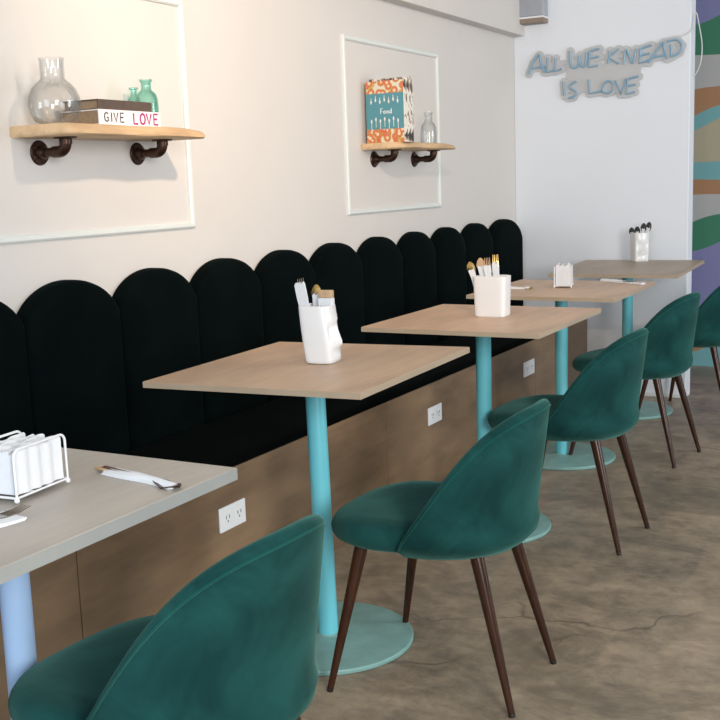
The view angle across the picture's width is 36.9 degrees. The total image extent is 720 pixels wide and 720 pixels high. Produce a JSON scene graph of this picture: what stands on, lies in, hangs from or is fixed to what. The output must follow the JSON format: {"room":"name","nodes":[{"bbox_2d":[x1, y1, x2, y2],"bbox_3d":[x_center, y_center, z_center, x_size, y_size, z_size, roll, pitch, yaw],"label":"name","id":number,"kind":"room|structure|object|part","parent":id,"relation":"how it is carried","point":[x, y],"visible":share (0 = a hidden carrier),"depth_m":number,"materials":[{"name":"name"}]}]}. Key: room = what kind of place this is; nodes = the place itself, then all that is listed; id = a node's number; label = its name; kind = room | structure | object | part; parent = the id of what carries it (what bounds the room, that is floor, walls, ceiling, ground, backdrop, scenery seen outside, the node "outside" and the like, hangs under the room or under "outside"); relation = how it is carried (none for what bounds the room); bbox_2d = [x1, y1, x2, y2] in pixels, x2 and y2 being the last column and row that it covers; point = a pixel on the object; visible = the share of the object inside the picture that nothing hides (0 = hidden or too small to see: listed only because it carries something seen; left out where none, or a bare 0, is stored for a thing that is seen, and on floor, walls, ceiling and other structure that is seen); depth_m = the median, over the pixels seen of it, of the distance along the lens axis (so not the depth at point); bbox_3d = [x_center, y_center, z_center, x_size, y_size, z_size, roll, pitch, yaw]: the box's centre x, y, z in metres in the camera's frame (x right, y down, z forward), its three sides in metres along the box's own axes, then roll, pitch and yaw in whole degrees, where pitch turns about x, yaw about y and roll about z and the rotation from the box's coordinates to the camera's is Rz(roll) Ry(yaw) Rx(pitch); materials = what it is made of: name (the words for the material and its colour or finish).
{"room":"cafe","nodes":[
{"label":"cafe","id":0,"kind":"room"},
{"bbox_2d":[0,0,515,313],"bbox_3d":[-0.967,-0.606,2.910,0.150,2.750,9.500,3,11,28],"label":"wall","id":1,"kind":"structure","parent":0,"point":[264,77],"depth_m":3.72,"materials":[{"name":"white paint"}]},
{"bbox_2d":[0,0,195,243],"bbox_3d":[-0.869,-0.683,2.912,0.012,0.716,1.322,3,11,28],"label":"trim","id":2,"kind":"structure","parent":1,"relation":"attached to","point":[178,3],"depth_m":3.41,"materials":[{"name":"white paint"}]},
{"bbox_2d":[10,123,204,165],"bbox_3d":[-0.688,-0.607,3.056,0.201,0.102,0.604,3,11,28],"label":"wall shelf","id":3,"kind":"object","parent":1,"relation":"attached to","point":[40,153],"visible":1,"depth_m":2.92,"materials":[{"name":"brown wood"}]},
{"bbox_2d":[60,109,160,126],"bbox_3d":[-0.696,-0.674,3.027,0.138,0.041,0.258,3,11,28],"label":"book","id":4,"kind":"object","parent":3,"relation":"on","point":[92,116],"visible":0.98,"depth_m":2.94,"materials":[{"name":"white paper"}]},
{"bbox_2d":[62,99,151,111],"bbox_3d":[-0.703,-0.706,3.012,0.126,0.027,0.224,3,11,28],"label":"book","id":5,"kind":"object","parent":4,"relation":"on","point":[88,104],"visible":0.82,"depth_m":2.94,"materials":[{"name":"brown fabric"}]},
{"bbox_2d":[340,34,441,214],"bbox_3d":[0.161,-1.025,4.777,0.012,0.720,0.927,3,11,28],"label":"trim","id":6,"kind":"structure","parent":1,"relation":"attached to","point":[344,37],"depth_m":4.61,"materials":[{"name":"white paint"}]},
{"bbox_2d":[361,142,455,166],"bbox_3d":[0.226,-0.896,4.717,0.197,0.098,0.565,3,11,28],"label":"wall shelf","id":7,"kind":"object","parent":1,"relation":"attached to","point":[394,147],"visible":1,"depth_m":4.60,"materials":[{"name":"brown wood"}]},
{"bbox_2d":[365,79,407,142],"bbox_3d":[0.111,-1.028,4.467,0.176,0.250,0.031,3,11,28],"label":"book","id":8,"kind":"object","parent":7,"relation":"on","point":[386,101],"visible":0.99,"depth_m":4.45,"materials":[{"name":"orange paper"}]},
{"bbox_2d":[369,77,411,141],"bbox_3d":[0.127,-1.039,4.495,0.172,0.262,0.034,3,11,28],"label":"book","id":9,"kind":"object","parent":7,"relation":"on","point":[396,78],"visible":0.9,"depth_m":4.46,"materials":[{"name":"paper"}]},
{"bbox_2d":[383,76,413,141],"bbox_3d":[0.141,-1.046,4.525,0.168,0.266,0.030,3,11,28],"label":"book","id":10,"kind":"object","parent":7,"relation":"on","point":[411,84],"visible":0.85,"depth_m":4.49,"materials":[{"name":"white paper"}]},
{"bbox_2d":[300,366,719,719],"bbox_3d":[1.565,0.915,1.850,5.750,0.080,9.600,3,11,28],"label":"floor","id":11,"kind":"structure","parent":0,"point":[634,634],"depth_m":3.09,"materials":[{"name":"concrete"}]},
{"bbox_2d":[0,440,237,719],"bbox_3d":[-0.604,0.582,1.780,0.622,0.750,0.669,3,11,28],"label":"cafe table","id":12,"kind":"object","parent":11,"relation":"on","point":[63,519],"visible":0.68,"depth_m":1.69,"materials":[{"name":"grey wood"}]},
{"bbox_2d":[0,504,30,527],"bbox_3d":[-0.547,0.235,1.528,0.063,0.012,0.185,4,11,33],"label":"roll","id":13,"kind":"object","parent":12,"relation":"on","point":[10,517],"visible":1,"depth_m":1.56,"materials":[{"name":"white paper"}]},
{"bbox_2d":[0,430,70,503],"bbox_3d":[-0.542,0.167,1.714,0.097,0.085,0.129,2,10,24],"label":"napkin holder","id":14,"kind":"object","parent":12,"relation":"on","point":[66,479],"visible":0.67,"depth_m":1.69,"materials":[{"name":"white metal"}]},
{"bbox_3d":[-0.582,0.162,1.731,0.004,0.079,0.124,2,10,24],"label":"wire frame","id":15,"kind":"part","parent":14,"relation":"part of","materials":[{"name":"white metal"}]},
{"bbox_2d":[0,432,63,494],"bbox_3d":[-0.542,0.163,1.713,0.085,0.072,0.106,2,10,24],"label":"napkin stack","id":16,"kind":"object","parent":14,"relation":"in","point":[37,465],"visible":0.9,"depth_m":1.69,"materials":[{"name":"white paper"}]},
{"bbox_2d":[94,465,180,489],"bbox_3d":[-0.364,0.190,1.764,0.217,0.012,0.038,6,12,41],"label":"roll","id":17,"kind":"object","parent":12,"relation":"on","point":[119,473],"visible":1,"depth_m":1.75,"materials":[{"name":"white paper"}]},
{"bbox_3d":[-0.430,0.183,1.821,0.040,0.004,0.019,6,12,41],"label":"handle","id":18,"kind":"part","parent":17,"relation":"part of","materials":[{"name":"brown wood"}]},
{"bbox_2d":[8,514,325,719],"bbox_3d":[-0.299,0.587,1.788,0.526,0.721,0.457,4,11,32],"label":"dining chair","id":19,"kind":"object","parent":11,"relation":"on","point":[237,641],"visible":1,"depth_m":1.57,"materials":[{"name":"teal fabric"}]},
{"bbox_3d":[-0.339,0.535,1.803,0.438,0.069,0.436,4,11,32],"label":"seat","id":20,"kind":"part","parent":19,"relation":"part of","materials":[{"name":"teal fabric"}]},
{"bbox_2d":[0,219,586,719],"bbox_3d":[-0.646,0.262,2.990,0.416,0.991,7.269,3,11,28],"label":"banquette","id":21,"kind":"object","parent":11,"relation":"on","point":[76,357],"visible":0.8,"depth_m":3.38,"materials":[{"name":"brown wood"}]},
{"bbox_3d":[-0.980,0.107,2.726,0.062,0.546,0.372,3,11,28],"label":"backrest panel","id":22,"kind":"part","parent":21,"relation":"part of","materials":[{"name":"black fabric"}]},
{"bbox_3d":[-1.051,0.746,1.875,0.018,0.426,1.597,3,11,28],"label":"panel","id":23,"kind":"part","parent":21,"relation":"part of","materials":[{"name":"brown wood"}]},
{"bbox_3d":[-0.802,0.047,3.049,0.062,0.546,0.373,3,11,28],"label":"backrest panel","id":24,"kind":"part","parent":21,"relation":"part of","materials":[{"name":"black fabric"}]},
{"bbox_3d":[-0.623,-0.013,3.372,0.062,0.548,0.370,3,11,28],"label":"backrest panel","id":25,"kind":"part","parent":21,"relation":"part of","materials":[{"name":"black fabric"}]},
{"bbox_3d":[-0.445,-0.073,3.694,0.062,0.550,0.372,3,11,28],"label":"backrest panel","id":26,"kind":"part","parent":21,"relation":"part of","materials":[{"name":"black fabric"}]},
{"bbox_2d":[218,498,245,533],"bbox_3d":[-0.364,0.445,3.083,0.008,0.071,0.125,3,11,28],"label":"power outlet","id":27,"kind":"object","parent":21,"relation":"attached to","point":[233,514],"visible":1,"depth_m":3.08,"materials":[{"name":"white plastic"}]},
{"bbox_2d":[223,511,231,525],"bbox_3d":[-0.375,0.449,3.058,0.002,0.032,0.037,3,11,28],"label":"socket","id":28,"kind":"object","parent":27,"relation":"attached to","point":[227,515],"depth_m":3.06,"materials":[{"name":"white plastic"}]},
{"bbox_2d":[235,506,242,519],"bbox_3d":[-0.348,0.440,3.107,0.002,0.032,0.037,3,11,28],"label":"socket","id":29,"kind":"object","parent":27,"relation":"attached to","point":[238,509],"depth_m":3.11,"materials":[{"name":"white plastic"}]},
{"bbox_3d":[-0.287,0.492,3.256,0.018,0.426,1.595,3,11,28],"label":"panel","id":30,"kind":"part","parent":21,"relation":"part of","materials":[{"name":"brown wood"}]},
{"bbox_3d":[-0.267,-0.134,4.018,0.062,0.551,0.373,3,11,28],"label":"backrest panel","id":31,"kind":"part","parent":21,"relation":"part of","materials":[{"name":"black fabric"}]},
{"bbox_2d":[120,336,533,466],"bbox_3d":[-0.621,0.329,2.988,0.352,0.055,7.267,3,11,28],"label":"seat cushion","id":32,"kind":"object","parent":21,"relation":"on","point":[267,430],"depth_m":3.58,"materials":[{"name":"black fabric"}]},
{"bbox_3d":[-0.087,-0.195,4.344,0.062,0.553,0.378,3,11,28],"label":"backrest panel","id":33,"kind":"part","parent":21,"relation":"part of","materials":[{"name":"black fabric"}]},
{"bbox_3d":[0.093,-0.256,4.670,0.062,0.555,0.372,3,11,28],"label":"backrest panel","id":34,"kind":"part","parent":21,"relation":"part of","materials":[{"name":"black fabric"}]},
{"bbox_3d":[0.267,-0.314,4.984,0.062,0.556,0.352,3,11,28],"label":"backrest panel","id":35,"kind":"part","parent":21,"relation":"part of","materials":[{"name":"black fabric"}]},
{"bbox_2d":[428,403,441,425],"bbox_3d":[0.298,0.215,4.281,0.008,0.070,0.124,3,11,28],"label":"power outlet","id":36,"kind":"object","parent":21,"relation":"attached to","point":[434,412],"visible":1,"depth_m":4.28,"materials":[{"name":"white plastic"}]},
{"bbox_2d":[431,411,434,419],"bbox_3d":[0.287,0.220,4.256,0.002,0.032,0.037,3,11,28],"label":"socket","id":37,"kind":"object","parent":36,"relation":"attached to","point":[432,412],"depth_m":4.26,"materials":[{"name":"white plastic"}]},
{"bbox_2d":[436,408,440,416],"bbox_3d":[0.314,0.211,4.304,0.002,0.032,0.037,3,11,28],"label":"socket","id":38,"kind":"object","parent":36,"relation":"attached to","point":[438,410],"depth_m":4.30,"materials":[{"name":"white plastic"}]},
{"bbox_3d":[0.437,-0.372,5.292,0.062,0.558,0.359,3,11,28],"label":"backrest panel","id":39,"kind":"part","parent":21,"relation":"part of","materials":[{"name":"black fabric"}]},
{"bbox_3d":[0.476,0.237,4.639,0.018,0.426,1.599,3,11,28],"label":"panel","id":40,"kind":"part","parent":21,"relation":"part of","materials":[{"name":"brown wood"}]},
{"bbox_3d":[0.611,-0.431,5.607,0.062,0.559,0.367,3,11,28],"label":"backrest panel","id":41,"kind":"part","parent":21,"relation":"part of","materials":[{"name":"black fabric"}]},
{"bbox_3d":[0.806,-0.496,5.960,0.062,0.561,0.448,3,11,28],"label":"backrest panel","id":42,"kind":"part","parent":21,"relation":"part of","materials":[{"name":"black fabric"}]},
{"bbox_2d":[523,358,534,377],"bbox_3d":[0.820,0.038,5.226,0.008,0.072,0.147,3,11,28],"label":"power outlet","id":43,"kind":"object","parent":21,"relation":"attached to","point":[528,367],"visible":1,"depth_m":5.21,"materials":[{"name":"white plastic"}]},
{"bbox_3d":[1.066,0.041,5.708,0.018,0.426,0.868,3,11,28],"label":"panel","id":44,"kind":"part","parent":21,"relation":"part of","materials":[{"name":"brown wood"}]},
{"bbox_2d":[143,342,469,675],"bbox_3d":[-0.110,0.374,2.908,0.628,0.759,0.646,3,11,28],"label":"cafe table","id":45,"kind":"object","parent":11,"relation":"on","point":[376,636],"visible":0.68,"depth_m":2.84,"materials":[{"name":"brown wood"}]},
{"bbox_2d":[298,303,341,363],"bbox_3d":[-0.098,-0.071,2.850,0.109,0.152,0.086,2,10,22],"label":"ceramic pot","id":46,"kind":"object","parent":45,"relation":"on","point":[322,341],"visible":0.98,"depth_m":2.82,"materials":[{"name":"white ceramic"}]},
{"bbox_2d":[294,278,308,305],"bbox_3d":[-0.142,-0.121,2.862,0.060,0.193,0.015,3,11,28],"label":"roll","id":47,"kind":"object","parent":46,"relation":"in","point":[300,288],"visible":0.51,"depth_m":2.85,"materials":[{"name":"white paper"}]},
{"bbox_2d":[311,284,320,305],"bbox_3d":[-0.111,-0.115,2.876,0.034,0.172,0.015,3,10,26],"label":"roll","id":48,"kind":"object","parent":46,"relation":"in","point":[316,288],"visible":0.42,"depth_m":2.86,"materials":[{"name":"white paper"}]},
{"bbox_2d":[318,290,334,305],"bbox_3d":[-0.087,-0.104,2.854,0.040,0.161,0.020,2,10,22],"label":"pack","id":49,"kind":"object","parent":46,"relation":"in","point":[325,297],"visible":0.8,"depth_m":2.84,"materials":[{"name":"white paper"}]},
{"bbox_2d":[327,398,556,717],"bbox_3d":[0.205,0.434,2.647,0.526,0.708,0.457,3,11,28],"label":"dining chair","id":50,"kind":"object","parent":11,"relation":"on","point":[486,505],"visible":1,"depth_m":2.46,"materials":[{"name":"teal fabric"}]},
{"bbox_3d":[-0.029,0.617,2.597,0.116,0.379,0.033,-3,9,-7],"label":"leg","id":51,"kind":"part","parent":50,"relation":"part of","materials":[{"name":"brown wood"}]},
{"bbox_3d":[0.164,0.384,2.659,0.438,0.068,0.436,3,11,28],"label":"seat","id":52,"kind":"part","parent":50,"relation":"part of","materials":[{"name":"teal fabric"}]},
{"bbox_3d":[0.141,0.559,2.913,0.033,0.379,0.116,-7,10,-26],"label":"leg","id":53,"kind":"part","parent":50,"relation":"part of","materials":[{"name":"brown wood"}]},
{"bbox_3d":[0.306,0.263,2.561,0.281,0.349,0.453,3,11,28],"label":"backrest","id":54,"kind":"part","parent":50,"relation":"part of","materials":[{"name":"teal fabric"}]},
{"bbox_3d":[0.304,0.625,2.478,0.033,0.380,0.131,-10,12,-39],"label":"leg","id":55,"kind":"part","parent":50,"relation":"part of","materials":[{"name":"brown wood"}]},
{"bbox_3d":[0.426,0.583,2.705,0.131,0.380,0.033,-1,9,6],"label":"leg","id":56,"kind":"part","parent":50,"relation":"part of","materials":[{"name":"brown wood"}]},
{"bbox_2d":[361,304,600,542],"bbox_3d":[0.440,0.223,3.731,0.620,0.752,0.644,3,11,28],"label":"cafe table","id":57,"kind":"object","parent":11,"relation":"on","point":[528,322],"visible":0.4,"depth_m":3.65,"materials":[{"name":"brown wood"}]},
{"bbox_2d":[473,275,510,317],"bbox_3d":[0.452,-0.219,3.681,0.118,0.140,0.078,3,11,28],"label":"ceramic pot","id":58,"kind":"object","parent":57,"relation":"on","point":[492,294],"visible":1,"depth_m":3.65,"materials":[{"name":"white ceramic"}]},
{"bbox_2d":[467,262,475,286],"bbox_3d":[0.398,-0.255,3.697,0.064,0.163,0.014,3,10,27],"label":"roll","id":59,"kind":"object","parent":58,"relation":"in","point":[470,266],"visible":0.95,"depth_m":3.69,"materials":[{"name":"white paper"}]},
{"bbox_2d":[476,258,484,275],"bbox_3d":[0.424,-0.263,3.699,0.048,0.174,0.014,3,10,26],"label":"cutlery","id":60,"kind":"object","parent":58,"relation":"in","point":[480,263],"visible":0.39,"depth_m":3.69,"materials":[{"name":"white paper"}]},
{"bbox_2d":[484,257,491,275],"bbox_3d":[0.440,-0.261,3.673,0.037,0.177,0.012,3,11,28],"label":"roll","id":61,"kind":"object","parent":58,"relation":"in","point":[487,268],"visible":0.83,"depth_m":3.66,"materials":[{"name":"white paper"}]},
{"bbox_2d":[492,254,499,276],"bbox_3d":[0.467,-0.267,3.680,0.032,0.185,0.012,3,11,28],"label":"roll","id":62,"kind":"object","parent":58,"relation":"in","point":[495,265],"visible":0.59,"depth_m":3.67,"materials":[{"name":"white paper"}]},
{"bbox_2d":[466,279,654,470],"bbox_3d":[0.868,0.066,4.590,0.614,0.752,0.642,3,11,28],"label":"cafe table","id":63,"kind":"object","parent":11,"relation":"on","point":[557,457],"visible":0.72,"depth_m":4.58,"materials":[{"name":"brown wood"}]},
{"bbox_2d":[511,286,532,288],"bbox_3d":[0.664,-0.306,4.558,0.135,0.014,0.031,2,10,24],"label":"roll","id":64,"kind":"object","parent":63,"relation":"on","point":[528,287],"visible":0.66,"depth_m":4.54,"materials":[{"name":"white paper"}]},
{"bbox_2d":[553,265,573,287],"bbox_3d":[0.863,-0.356,4.572,0.079,0.090,0.109,0,10,14],"label":"napkin holder","id":65,"kind":"object","parent":63,"relation":"on","point":[555,285],"visible":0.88,"depth_m":4.54,"materials":[{"name":"white metal"}]},
{"bbox_3d":[0.829,-0.359,4.581,0.004,0.084,0.104,0,10,14],"label":"wire frame","id":66,"kind":"part","parent":65,"relation":"part of","materials":[{"name":"white metal"}]},
{"bbox_2d":[556,263,570,284],"bbox_3d":[0.862,-0.365,4.571,0.063,0.088,0.088,0,10,14],"label":"napkin stack","id":67,"kind":"object","parent":65,"relation":"in","point":[563,271],"visible":0.99,"depth_m":4.53,"materials":[{"name":"white paper"}]},
{"bbox_3d":[0.896,-0.359,4.563,0.004,0.084,0.104,0,10,14],"label":"wire frame","id":68,"kind":"part","parent":65,"relation":"part of","materials":[{"name":"white metal"}]},
{"bbox_2d":[600,279,644,284],"bbox_3d":[1.131,-0.339,4.648,0.031,0.012,0.250,-7,11,-30],"label":"roll","id":69,"kind":"object","parent":63,"relation":"on","point":[602,280],"visible":1,"depth_m":4.64,"materials":[{"name":"white paper"}]},
{"bbox_2d":[488,328,649,555],"bbox_3d":[0.711,0.241,3.674,0.526,0.721,0.457,4,11,32],"label":"dining chair","id":70,"kind":"object","parent":11,"relation":"on","point":[602,403],"visible":0.91,"depth_m":3.46,"materials":[{"name":"teal fabric"}]},
{"bbox_3d":[0.672,0.189,3.689,0.438,0.069,0.436,4,11,32],"label":"seat","id":71,"kind":"part","parent":70,"relation":"part of","materials":[{"name":"teal fabric"}]},
{"bbox_3d":[0.663,0.367,3.945,0.033,0.386,0.116,-6,10,-23],"label":"leg","id":72,"kind":"part","parent":70,"relation":"part of","materials":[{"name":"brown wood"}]},
{"bbox_3d":[0.808,0.067,3.581,0.281,0.355,0.453,4,11,32],"label":"backrest","id":73,"kind":"part","parent":70,"relation":"part of","materials":[{"name":"teal fabric"}]},
{"bbox_3d":[0.797,0.436,3.501,0.033,0.387,0.131,-9,12,-36],"label":"leg","id":74,"kind":"part","parent":70,"relation":"part of","materials":[{"name":"brown wood"}]},
{"bbox_3d":[0.934,0.395,3.719,0.131,0.387,0.033,0,9,10],"label":"leg","id":75,"kind":"part","parent":70,"relation":"part of","materials":[{"name":"brown wood"}]},
{"bbox_2d":[548,260,703,419],"bbox_3d":[1.365,-0.105,5.500,0.634,0.760,0.648,3,11,28],"label":"cafe table","id":76,"kind":"object","parent":11,"relation":"on","point":[627,270],"visible":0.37,"depth_m":5.44,"materials":[{"name":"brown wood"}]},
{"bbox_2d":[630,232,648,261],"bbox_3d":[1.468,-0.592,5.652,0.080,0.152,0.101,-4,9,-9],"label":"ceramic pot","id":77,"kind":"object","parent":76,"relation":"on","point":[639,242],"visible":1,"depth_m":5.62,"materials":[{"name":"white ceramic"}]},
{"bbox_2d":[634,226,639,232],"bbox_3d":[1.461,-0.626,5.678,0.034,0.154,0.012,2,10,22],"label":"roll","id":78,"kind":"object","parent":77,"relation":"in","point":[637,229],"visible":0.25,"depth_m":5.67,"materials":[{"name":"white paper"}]},
{"bbox_2d":[640,223,645,232],"bbox_3d":[1.483,-0.630,5.643,0.031,0.172,0.013,2,10,21],"label":"roll","id":79,"kind":"object","parent":77,"relation":"in","point":[643,226],"visible":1,"depth_m":5.63,"materials":[{"name":"white paper"}]},
{"bbox_2d":[646,222,651,232],"bbox_3d":[1.506,-0.634,5.648,0.042,0.177,0.013,4,11,32],"label":"roll","id":80,"kind":"object","parent":77,"relation":"in","point":[648,225],"visible":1,"depth_m":5.63,"materials":[{"name":"white paper"}]},
{"bbox_2d":[569,292,700,467],"bbox_3d":[1.201,0.058,4.681,0.526,0.721,0.457,5,12,36],"label":"dining chair","id":81,"kind":"object","parent":11,"relation":"on","point":[671,335],"visible":0.7,"depth_m":4.46,"materials":[{"name":"teal fabric"}]},
{"bbox_3d":[0.958,0.238,4.668,0.116,0.386,0.033,-2,9,2],"label":"leg","id":82,"kind":"part","parent":81,"relation":"part of","materials":[{"name":"brown wood"}]},
{"bbox_3d":[1.163,0.005,4.699,0.438,0.069,0.436,5,12,36],"label":"seat","id":83,"kind":"part","parent":81,"relation":"part of","materials":[{"name":"teal fabric"}]},
{"bbox_3d":[1.270,0.254,4.502,0.033,0.387,0.131,-8,11,-31],"label":"leg","id":84,"kind":"part","parent":81,"relation":"part of","materials":[{"name":"brown wood"}]},
{"bbox_3d":[1.292,-0.115,4.580,0.281,0.355,0.453,5,12,36],"label":"backrest","id":85,"kind":"part","parent":81,"relation":"part of","materials":[{"name":"teal fabric"}]},
{"bbox_3d":[1.425,0.215,4.708,0.131,0.387,0.033,0,10,15],"label":"leg","id":86,"kind":"part","parent":81,"relation":"part of","materials":[{"name":"brown wood"}]},
{"bbox_2d":[639,286,719,410],"bbox_3d":[1.694,-0.085,5.443,0.526,0.721,0.457,5,12,38],"label":"dining chair","id":87,"kind":"object","parent":11,"relation":"on","point":[707,333],"visible":0.57,"depth_m":5.21,"materials":[{"name":"teal fabric"}]},
{"bbox_3d":[1.449,0.094,5.438,0.116,0.386,0.033,-1,9,4],"label":"leg","id":88,"kind":"part","parent":87,"relation":"part of","materials":[{"name":"brown wood"}]},
{"bbox_3d":[1.674,0.040,5.719,0.033,0.386,0.116,-5,10,-16],"label":"leg","id":89,"kind":"part","parent":87,"relation":"part of","materials":[{"name":"brown wood"}]},
{"bbox_3d":[1.782,-0.257,5.339,0.281,0.355,0.453,5,12,38],"label":"backrest","id":90,"kind":"part","parent":87,"relation":"part of","materials":[{"name":"teal fabric"}]},
{"bbox_3d":[1.756,0.112,5.262,0.033,0.387,0.131,-7,11,-29],"label":"leg","id":91,"kind":"part","parent":87,"relation":"part of","materials":[{"name":"brown wood"}]},
{"bbox_2d":[514,0,695,395],"bbox_3d":[1.325,-1.181,5.912,0.962,2.750,0.115,3,11,28],"label":"wall","id":92,"kind":"structure","parent":0,"point":[589,171],"depth_m":5.85,"materials":[{"name":"white paint"}]},
{"bbox_2d":[519,0,547,25],"bbox_3d":[0.933,-2.019,5.857,0.157,0.372,0.087,3,11,28],"label":"wall fixture","id":93,"kind":"object","parent":92,"relation":"attached to","point":[531,12],"visible":0.98,"depth_m":5.84,"materials":[{"name":"grey metal"}]},
{"bbox_2d":[520,17,547,25],"bbox_3d":[0.943,-1.847,5.885,0.144,0.024,0.083,3,11,28],"label":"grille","id":94,"kind":"object","parent":93,"relation":"attached to","point":[525,21],"depth_m":5.85,"materials":[{"name":"brown wood"}]},
{"bbox_2d":[525,12,702,101],"bbox_3d":[1.347,-1.608,5.779,0.947,0.413,0.084,3,11,28],"label":"sign","id":95,"kind":"object","parent":92,"relation":"attached to","point":[621,77],"visible":1,"depth_m":5.77,"materials":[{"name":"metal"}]},
{"bbox_2d":[640,392,679,397],"bbox_3d":[1.530,0.185,5.980,0.537,0.020,0.008,3,11,28],"label":"baseboard","id":96,"kind":"structure","parent":92,"relation":"attached to","point":[646,393],"depth_m":5.90,"materials":[{"name":"white paint"}]},
{"bbox_2d":[691,0,719,366],"bbox_3d":[3.782,-1.236,5.726,5.750,2.750,0.100,3,11,28],"label":"wall","id":97,"kind":"structure","parent":0,"point":[706,155],"depth_m":6.59,"materials":[{"name":"multicoloured paint"}]},
{"bbox_3d":[1.466,-1.885,1.389,5.750,0.100,9.600,3,11,28],"label":"ceiling","id":98,"kind":"structure","parent":0,"visible":0},
{"bbox_2d":[383,0,524,36],"bbox_3d":[-1.151,-1.496,2.254,0.066,0.768,8.473,3,11,28],"label":"beam","id":99,"kind":"structure","parent":98,"relation":"attached to","point":[499,16],"depth_m":5.40,"materials":[{"name":"white paint"}]}
]}

